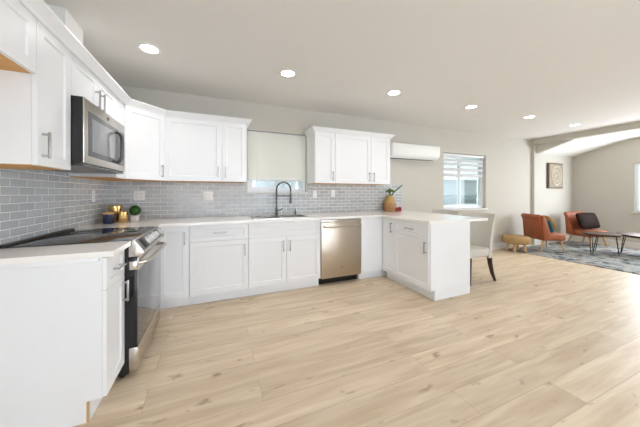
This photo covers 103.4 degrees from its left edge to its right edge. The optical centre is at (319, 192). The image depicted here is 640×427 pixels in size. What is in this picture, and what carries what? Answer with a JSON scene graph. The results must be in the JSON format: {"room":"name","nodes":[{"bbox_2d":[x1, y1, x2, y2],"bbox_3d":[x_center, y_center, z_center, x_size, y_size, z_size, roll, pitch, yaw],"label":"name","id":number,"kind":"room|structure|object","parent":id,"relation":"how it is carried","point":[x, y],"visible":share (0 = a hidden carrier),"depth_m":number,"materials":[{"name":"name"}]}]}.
{"room":"kitchen","nodes":[
{"label":"kitchen","id":0,"kind":"room"},
{"bbox_2d":[119,85,530,243],"bbox_3d":[1.270,-0.017,4.548,8.140,2.500,0.140,0,0,-22],"label":"wall","id":1,"kind":"structure","parent":0,"point":[506,160],"depth_m":4.75,"materials":[{"name":"beige paint"}]},
{"bbox_2d":[85,105,166,181],"bbox_3d":[-2.051,-0.505,2.755,0.626,0.735,0.628,0,0,-22],"label":"upper cabinet","id":2,"kind":"object","parent":1,"relation":"attached to","point":[144,130],"visible":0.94,"depth_m":2.65,"materials":[{"name":"white paint"}]},
{"bbox_2d":[18,0,251,127],"bbox_3d":[-1.439,-0.896,2.038,1.007,0.059,3.037,0,0,4],"label":"crown molding","id":3,"kind":"structure","parent":2,"relation":"attached to","point":[39,9],"depth_m":1.75,"materials":[{"name":"white paint"}]},
{"bbox_2d":[133,191,144,199],"bbox_3d":[-2.172,0.033,3.033,0.116,0.116,0.009,0,0,-22],"label":"wall outlet","id":4,"kind":"object","parent":1,"relation":"attached to","point":[137,195],"visible":1,"depth_m":3.03,"materials":[{"name":"white plastic"}]},
{"bbox_2d":[165,116,246,182],"bbox_3d":[-1.403,-0.505,3.165,0.904,0.735,0.368,0,0,-22],"label":"upper cabinet","id":5,"kind":"object","parent":1,"relation":"attached to","point":[196,150],"visible":1,"depth_m":3.02,"materials":[{"name":"white paint"}]},
{"bbox_2d":[203,191,212,199],"bbox_3d":[-1.474,0.040,3.322,0.116,0.116,0.009,0,0,-22],"label":"wall outlet","id":6,"kind":"object","parent":1,"relation":"attached to","point":[207,195],"visible":1,"depth_m":3.32,"materials":[{"name":"white plastic"}]},
{"bbox_2d":[108,181,400,219],"bbox_3d":[-0.496,0.083,3.737,4.238,0.471,0.009,0,0,-22],"label":"backsplash","id":7,"kind":"structure","parent":1,"relation":"attached to","point":[163,200],"depth_m":3.44,"materials":[{"name":"grey tile"}]},
{"bbox_2d":[245,131,307,193],"bbox_3d":[-0.631,-0.436,3.721,0.925,0.892,0.135,0,0,-22],"label":"window","id":8,"kind":"structure","parent":1,"relation":"in","point":[250,190],"depth_m":3.69,"materials":[{"name":"white plastic"}]},
{"bbox_2d":[247,131,256,179],"bbox_3d":[-0.957,-0.526,3.578,0.136,0.698,0.046,0,0,-22],"label":"roller shade","id":9,"kind":"object","parent":8,"relation":"attached to","point":[252,135],"visible":1,"depth_m":3.56,"materials":[{"name":"beige fabric"}]},
{"bbox_2d":[257,132,305,180],"bbox_3d":[-0.561,-0.526,3.748,0.726,0.698,0.046,0,0,-22],"label":"roller shade","id":10,"kind":"object","parent":8,"relation":"attached to","point":[280,157],"visible":1,"depth_m":3.72,"materials":[{"name":"beige fabric"}]},
{"bbox_2d":[307,131,334,183],"bbox_3d":[0.018,-0.505,3.753,0.317,0.735,0.368,0,0,-22],"label":"upper cabinet","id":11,"kind":"object","parent":1,"relation":"attached to","point":[320,145],"visible":1,"depth_m":3.63,"materials":[{"name":"white paint"}]},
{"bbox_2d":[334,133,389,184],"bbox_3d":[0.618,-0.505,4.002,0.980,0.735,0.368,0,0,-22],"label":"upper cabinet","id":12,"kind":"object","parent":1,"relation":"attached to","point":[359,160],"visible":0.99,"depth_m":3.86,"materials":[{"name":"white paint"}]},
{"bbox_2d":[303,126,394,138],"bbox_3d":[0.475,-0.896,3.931,1.411,0.059,0.390,0,0,-22],"label":"crown molding","id":13,"kind":"structure","parent":12,"relation":"attached to","point":[312,129],"depth_m":3.73,"materials":[{"name":"white paint"}]},
{"bbox_2d":[390,142,439,160],"bbox_3d":[1.677,-0.728,4.530,1.070,0.253,0.202,0,0,-22],"label":"air conditioner","id":14,"kind":"object","parent":1,"relation":"attached to","point":[404,151],"visible":0.82,"depth_m":4.43,"materials":[{"name":"white plastic"}]},
{"bbox_2d":[444,155,487,210],"bbox_3d":[2.976,-0.222,5.225,1.290,1.150,0.155,0,0,-22],"label":"window","id":15,"kind":"structure","parent":1,"relation":"in","point":[459,206],"depth_m":5.29,"materials":[{"name":"white plastic"}]},
{"bbox_2d":[444,153,483,177],"bbox_3d":[2.976,-0.558,5.225,1.200,0.458,0.045,0,0,-22],"label":"window blind","id":16,"kind":"object","parent":15,"relation":"attached to","point":[451,169],"visible":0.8,"depth_m":5.20,"materials":[{"name":"white plastic"}]},
{"bbox_2d":[492,239,531,249],"bbox_3d":[3.175,1.173,5.254,4.080,0.120,0.014,0,0,-22],"label":"baseboard","id":17,"kind":"structure","parent":1,"relation":"attached to","point":[497,245],"depth_m":5.60,"materials":[{"name":"white paint"}]},
{"bbox_2d":[43,0,639,139],"bbox_3d":[2.497,-1.317,1.636,8.420,0.100,6.460,0,0,-22],"label":"ceiling","id":18,"kind":"structure","parent":0,"point":[562,63],"depth_m":2.35,"materials":[{"name":"paint"}]},
{"bbox_2d":[137,43,160,54],"bbox_3d":[-1.498,-1.263,2.218,0.176,0.008,0.176,0,0,-22],"label":"recessed light","id":19,"kind":"object","parent":18,"relation":"in","point":[148,48],"visible":1,"depth_m":2.21,"materials":[{"name":"white plastic"}]},
{"bbox_2d":[279,69,295,76],"bbox_3d":[-0.341,-1.263,2.674,0.176,0.008,0.176,0,0,-22],"label":"recessed light","id":20,"kind":"object","parent":18,"relation":"in","point":[286,72],"visible":1,"depth_m":2.67,"materials":[{"name":"white"}]},
{"bbox_2d":[387,90,400,95],"bbox_3d":[0.935,-1.263,3.191,0.176,0.008,0.176,0,0,-22],"label":"recessed light","id":21,"kind":"object","parent":18,"relation":"in","point":[392,92],"visible":1,"depth_m":3.18,"materials":[{"name":"white"}]},
{"bbox_2d":[464,105,477,108],"bbox_3d":[2.221,-1.263,3.712,0.176,0.008,0.176,0,0,-22],"label":"recessed light","id":22,"kind":"object","parent":18,"relation":"in","point":[468,106],"visible":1,"depth_m":3.70,"materials":[{"name":"white"}]},
{"bbox_2d":[523,115,535,118],"bbox_3d":[3.492,-1.263,4.215,0.176,0.008,0.176,0,0,-22],"label":"recessed light","id":23,"kind":"object","parent":18,"relation":"in","point":[531,116],"visible":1,"depth_m":4.22,"materials":[{"name":"white"}]},
{"bbox_2d":[531,122,639,144],"bbox_3d":[6.319,-1.208,3.207,0.176,0.116,6.199,0,0,-22],"label":"ceiling beam","id":24,"kind":"structure","parent":18,"relation":"attached to","point":[631,126],"depth_m":5.07,"materials":[{"name":"beige paint"}]},
{"bbox_2d":[73,240,639,426],"bbox_3d":[3.268,1.283,1.956,10.090,0.100,6.460,0,0,-22],"label":"floor","id":25,"kind":"structure","parent":0,"point":[549,342],"depth_m":1.91,"materials":[{"name":"brown wood"}]},
{"bbox_2d":[0,250,128,426],"bbox_3d":[-1.488,0.791,1.411,0.636,0.884,0.309,0,0,-22],"label":"base cabinet","id":26,"kind":"object","parent":25,"relation":"on","point":[62,321],"visible":0.98,"depth_m":1.31,"materials":[{"name":"white paint"}]},
{"bbox_2d":[0,241,130,264],"bbox_3d":[-1.484,0.333,1.410,0.630,0.030,0.312,0,0,-22],"label":"countertop","id":27,"kind":"structure","parent":26,"relation":"on","point":[107,249],"depth_m":1.37,"materials":[{"name":"white stone"}]},
{"bbox_2d":[0,226,166,377],"bbox_3d":[-1.639,0.766,1.928,0.736,0.934,0.759,0,0,-22],"label":"range oven","id":28,"kind":"object","parent":25,"relation":"on","point":[142,258],"visible":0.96,"depth_m":1.75,"materials":[{"name":"black metal"}]},
{"bbox_2d":[7,226,155,247],"bbox_3d":[-1.672,0.324,1.915,0.590,0.024,0.759,0,0,-22],"label":"cooktop","id":29,"kind":"object","parent":28,"relation":"in","point":[70,236],"depth_m":1.76,"materials":[{"name":"black glass"}]},
{"bbox_2d":[160,226,189,308],"bbox_3d":[-1.883,0.791,2.703,0.894,0.884,0.851,0,0,-22],"label":"base cabinet","id":30,"kind":"object","parent":25,"relation":"on","point":[175,256],"visible":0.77,"depth_m":2.67,"materials":[{"name":"white paint"}]},
{"bbox_2d":[77,210,487,228],"bbox_3d":[-0.164,0.333,3.057,4.330,0.030,1.500,0,0,-22],"label":"countertop","id":31,"kind":"structure","parent":30,"relation":"on","point":[414,216],"depth_m":3.09,"materials":[{"name":"white stone"}]},
{"bbox_2d":[102,212,113,223],"bbox_3d":[-2.202,0.258,2.629,0.096,0.120,0.096,0,0,-22],"label":"candle jar","id":32,"kind":"object","parent":31,"relation":"on","point":[108,217],"visible":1,"depth_m":2.59,"materials":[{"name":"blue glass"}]},
{"bbox_2d":[108,205,122,221],"bbox_3d":[-2.263,0.228,2.794,0.130,0.180,0.130,0,0,-22],"label":"canister","id":33,"kind":"object","parent":31,"relation":"on","point":[111,208],"visible":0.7,"depth_m":2.74,"materials":[{"name":"gold metal"}]},
{"bbox_2d":[115,211,127,222],"bbox_3d":[-2.152,0.260,2.742,0.114,0.117,0.114,0,0,-22],"label":"canister","id":34,"kind":"object","parent":31,"relation":"on","point":[120,216],"visible":0.99,"depth_m":2.70,"materials":[{"name":"gold metal"}]},
{"bbox_2d":[129,205,140,220],"bbox_3d":[-2.088,0.229,2.851,0.116,0.179,0.116,0,0,-22],"label":"topiary","id":35,"kind":"object","parent":31,"relation":"on","point":[134,210],"visible":1,"depth_m":2.82,"materials":[{"name":"green plant"}]},
{"bbox_2d":[130,215,139,220],"bbox_3d":[-2.088,0.288,2.850,0.072,0.060,0.072,0,0,-22],"label":"pot","id":36,"kind":"object","parent":31,"relation":"on","point":[133,218],"depth_m":2.82,"materials":[{"name":"white ceramic"}]},
{"bbox_2d":[249,214,309,218],"bbox_3d":[-0.542,0.413,3.382,0.740,0.199,0.440,0,0,-22],"label":"sink","id":37,"kind":"object","parent":31,"relation":"in","point":[290,215],"visible":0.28,"depth_m":3.50,"materials":[{"name":"silver metal"}]},
{"bbox_2d":[275,181,291,214],"bbox_3d":[-0.522,0.076,3.627,0.254,0.484,0.063,0,0,-12],"label":"kitchen faucet","id":38,"kind":"object","parent":31,"relation":"on","point":[287,183],"visible":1,"depth_m":3.61,"materials":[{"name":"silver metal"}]},
{"bbox_2d":[383,185,402,211],"bbox_3d":[1.238,0.089,4.324,0.340,0.457,0.218,0,0,-22],"label":"pineapple vase","id":39,"kind":"object","parent":31,"relation":"on","point":[389,205],"visible":1,"depth_m":4.24,"materials":[{"name":"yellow ceramic"}]},
{"bbox_2d":[190,223,247,304],"bbox_3d":[-1.227,0.791,3.091,0.613,0.884,0.636,0,0,-22],"label":"base cabinet","id":40,"kind":"object","parent":25,"relation":"on","point":[218,252],"visible":0.98,"depth_m":2.83,"materials":[{"name":"white paint"}]},
{"bbox_2d":[248,220,320,295],"bbox_3d":[-0.521,0.791,3.383,0.913,0.884,0.636,0,0,-22],"label":"base cabinet","id":41,"kind":"object","parent":25,"relation":"on","point":[286,255],"visible":0.99,"depth_m":3.11,"materials":[{"name":"white paint"}]},
{"bbox_2d":[319,218,360,283],"bbox_3d":[0.192,0.796,3.655,0.602,0.874,0.646,0,0,-22],"label":"dishwasher","id":42,"kind":"object","parent":25,"relation":"on","point":[340,238],"visible":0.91,"depth_m":3.40,"materials":[{"name":"silver metal"}]},
{"bbox_2d":[357,217,386,278],"bbox_3d":[0.928,0.791,4.002,1.010,0.884,0.601,0,0,-22],"label":"base cabinet","id":43,"kind":"object","parent":25,"relation":"on","point":[371,228],"visible":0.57,"depth_m":3.61,"materials":[{"name":"white paint"}]},
{"bbox_2d":[383,217,397,281],"bbox_3d":[1.233,0.791,3.663,0.668,0.884,0.256,0,0,-22],"label":"base cabinet","id":44,"kind":"object","parent":25,"relation":"on","point":[388,223],"visible":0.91,"depth_m":3.55,"materials":[{"name":"white paint"}]},
{"bbox_2d":[394,219,469,300],"bbox_3d":[1.410,0.791,3.262,0.688,0.884,0.619,0,0,-22],"label":"base cabinet","id":45,"kind":"object","parent":25,"relation":"on","point":[431,260],"visible":0.95,"depth_m":3.02,"materials":[{"name":"white paint"}]},
{"bbox_2d":[432,209,459,214],"bbox_3d":[1.929,0.765,4.172,0.570,0.949,0.514,0,0,-22],"label":"dining chair","id":46,"kind":"object","parent":25,"relation":"on","point":[450,212],"visible":0.06,"depth_m":4.28,"materials":[{"name":"beige fabric"}]},
{"bbox_2d":[461,211,496,285],"bbox_3d":[2.147,0.765,3.645,0.570,0.949,0.514,0,0,-22],"label":"dining chair","id":47,"kind":"object","parent":25,"relation":"on","point":[481,232],"visible":0.56,"depth_m":3.55,"materials":[{"name":"beige fabric"}]},
{"bbox_2d":[508,240,639,274],"bbox_3d":[5.620,1.227,5.099,2.640,0.010,1.930,0,0,-22],"label":"area rug","id":48,"kind":"object","parent":25,"relation":"on","point":[628,261],"visible":0.91,"depth_m":5.01,"materials":[{"name":"grey fabric"}]},
{"bbox_2d":[502,234,530,251],"bbox_3d":[4.111,1.055,5.292,0.490,0.329,0.490,0,0,-22],"label":"footstool","id":49,"kind":"object","parent":48,"relation":"on","point":[516,240],"visible":1,"depth_m":5.17,"materials":[{"name":"fabric"}]},
{"bbox_2d":[521,213,565,251],"bbox_3d":[4.782,0.836,5.423,0.564,0.768,0.549,0,0,3],"label":"lounge chair","id":50,"kind":"object","parent":48,"relation":"on","point":[535,226],"visible":0.91,"depth_m":5.24,"materials":[{"name":"orange leather"}]},
{"bbox_2d":[542,215,555,230],"bbox_3d":[4.888,0.657,5.443,0.125,0.349,0.400,0,0,4],"label":"round cushion","id":51,"kind":"object","parent":50,"relation":"on","point":[547,218],"visible":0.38,"depth_m":5.30,"materials":[{"name":"yellow fabric"}]},
{"bbox_2d":[546,220,552,232],"bbox_3d":[4.772,0.701,5.309,0.094,0.252,0.250,0,0,2],"label":"throw pillow","id":52,"kind":"object","parent":50,"relation":"on","point":[548,222],"visible":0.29,"depth_m":5.21,"materials":[{"name":"teal fabric"}]},
{"bbox_2d":[564,212,607,247],"bbox_3d":[6.153,0.836,5.857,0.549,0.768,0.564,0,0,-7],"label":"lounge chair","id":53,"kind":"object","parent":48,"relation":"on","point":[572,226],"visible":0.57,"depth_m":5.96,"materials":[{"name":"orange leather"}]},
{"bbox_2d":[575,213,600,228],"bbox_3d":[6.160,0.637,5.805,0.620,0.362,0.182,0,0,-14],"label":"throw pillow","id":54,"kind":"object","parent":53,"relation":"on","point":[585,220],"visible":1,"depth_m":5.74,"materials":[{"name":"fabric"}]},
{"bbox_2d":[582,231,621,254],"bbox_3d":[5.707,1.018,5.118,0.637,0.406,0.541,0,0,-40],"label":"coffee table","id":55,"kind":"object","parent":48,"relation":"on","point":[590,233],"visible":1,"depth_m":5.04,"materials":[{"name":"brown wood"}]},
{"bbox_2d":[616,232,639,252],"bbox_3d":[6.264,1.018,4.870,0.641,0.406,0.781,0,0,4],"label":"coffee table","id":56,"kind":"object","parent":48,"relation":"on","point":[626,234],"visible":0.92,"depth_m":5.07,"materials":[{"name":"brown wood"}]},
{"bbox_2d":[531,144,572,244],"bbox_3d":[5.887,-0.087,6.427,1.830,2.640,0.200,0,0,-22],"label":"wall","id":57,"kind":"structure","parent":0,"point":[551,202],"depth_m":6.26,"materials":[{"name":"beige paint"}]},
{"bbox_2d":[534,235,573,244],"bbox_3d":[5.866,1.173,6.303,1.724,0.120,0.014,0,0,-22],"label":"baseboard","id":58,"kind":"structure","parent":57,"relation":"attached to","point":[536,242],"depth_m":6.18,"materials":[{"name":"white paint"}]},
{"bbox_2d":[547,163,562,187],"bbox_3d":[5.834,-0.422,6.256,0.600,0.620,0.072,0,0,-22],"label":"wall art","id":59,"kind":"object","parent":57,"relation":"attached to","point":[554,170],"visible":1,"depth_m":6.21,"materials":[{"name":"brown wood"}]},
{"bbox_2d":[537,139,574,153],"bbox_3d":[5.328,-1.043,5.719,0.085,0.212,0.679,0,0,-22],"label":"trim","id":60,"kind":"structure","parent":57,"relation":"attached to","point":[544,147],"depth_m":5.80,"materials":[{"name":"beige paint"}]},
{"bbox_2d":[539,130,639,156],"bbox_3d":[7.158,-1.152,3.566,1.670,0.510,6.460,0,0,-22],"label":"ceiling","id":61,"kind":"structure","parent":0,"point":[576,147],"depth_m":5.79,"materials":[{"name":"paint"}]},
{"bbox_2d":[573,137,639,242],"bbox_3d":[7.912,-0.087,3.770,0.120,2.640,6.260,0,0,-22],"label":"wall","id":62,"kind":"structure","parent":0,"point":[603,178],"depth_m":6.03,"materials":[{"name":"beige paint"}]},
{"bbox_2d":[574,235,639,248],"bbox_3d":[7.190,1.173,5.341,0.014,0.120,2.776,0,0,-22],"label":"baseboard","id":63,"kind":"structure","parent":62,"relation":"attached to","point":[579,238],"depth_m":5.99,"materials":[{"name":"white paint"}]},
{"bbox_2d":[631,163,639,213],"bbox_3d":[7.320,-0.107,5.110,0.110,1.130,1.310,0,0,-22],"label":"window","id":64,"kind":"structure","parent":62,"relation":"in","point":[636,165],"depth_m":5.66,"materials":[{"name":"white plastic"}]},
{"bbox_3d":[-1.338,-0.017,0.049,0.120,2.500,6.460,0,0,-22],"label":"wall","id":65,"kind":"structure","parent":0,"visible":0},
{"bbox_2d":[0,0,35,73],"bbox_3d":[-1.405,-0.731,0.810,0.333,0.283,0.828,0,0,-22],"label":"upper cabinet","id":66,"kind":"object","parent":65,"relation":"attached to","point":[17,24],"visible":1,"depth_m":1.15,"materials":[{"name":"white paint"}]},
{"bbox_2d":[0,18,70,169],"bbox_3d":[-1.610,-0.505,1.350,0.368,0.735,0.322,0,0,-22],"label":"upper cabinet","id":67,"kind":"object","parent":65,"relation":"attached to","point":[35,109],"visible":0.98,"depth_m":1.28,"materials":[{"name":"white paint"}]},
{"bbox_2d":[0,169,107,244],"bbox_3d":[-2.085,0.083,2.023,0.009,0.500,1.960,0,0,-22],"label":"backsplash","id":68,"kind":"structure","parent":65,"relation":"attached to","point":[33,203],"depth_m":1.84,"materials":[{"name":"grey tile"}]},
{"bbox_2d":[47,4,82,43],"bbox_3d":[-1.891,-1.070,1.809,0.205,0.395,0.254,0,0,-22],"label":"trim","id":69,"kind":"structure","parent":65,"relation":"attached to","point":[62,13],"depth_m":1.77,"materials":[{"name":"paint"}]},
{"bbox_2d":[92,190,94,201],"bbox_3d":[-2.300,0.033,2.567,0.009,0.116,0.070,0,0,-22],"label":"wall outlet","id":70,"kind":"object","parent":65,"relation":"attached to","point":[93,191],"visible":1,"depth_m":2.56,"materials":[{"name":"white plastic"}]},
{"bbox_2d":[71,52,115,119],"bbox_3d":[-1.818,-0.739,1.852,0.368,0.267,0.761,0,0,-22],"label":"upper cabinet","id":71,"kind":"object","parent":65,"relation":"attached to","point":[84,83],"visible":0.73,"depth_m":1.81,"materials":[{"name":"white paint"}]},
{"bbox_2d":[57,95,123,173],"bbox_3d":[-1.776,-0.386,1.870,0.440,0.434,0.759,0,0,-22],"label":"microwave oven","id":72,"kind":"object","parent":71,"relation":"attached to","point":[97,139],"visible":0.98,"depth_m":1.73,"materials":[{"name":"silver metal"}]},
{"bbox_2d":[68,96,124,178],"bbox_3d":[-2.025,-0.505,2.308,0.333,0.735,0.236,0,0,-22],"label":"upper cabinet","id":73,"kind":"object","parent":65,"relation":"attached to","point":[120,106],"visible":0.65,"depth_m":2.29,"materials":[{"name":"white paint"}]},
{"label":"outside","id":74,"kind":"structure","parent":0,"visible":0},
{"bbox_3d":[1.297,1.453,12.141,22.000,0.200,13.850,0,0,-22],"label":"ground","id":75,"kind":"structure","parent":74,"visible":0},
{"bbox_2d":[255,178,477,194],"bbox_3d":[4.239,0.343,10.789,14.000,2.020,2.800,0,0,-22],"label":"neighbor house","id":76,"kind":"structure","parent":75,"relation":"on","point":[468,186],"depth_m":10.01,"materials":[{"name":"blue paint"}]},
{"bbox_2d":[444,195,477,204],"bbox_3d":[5.312,0.705,8.965,7.048,1.296,0.660,0,0,-22],"label":"hedge","id":77,"kind":"object","parent":75,"relation":"on","point":[448,199],"visible":0.04,"depth_m":8.45,"materials":[{"name":"green plant"}]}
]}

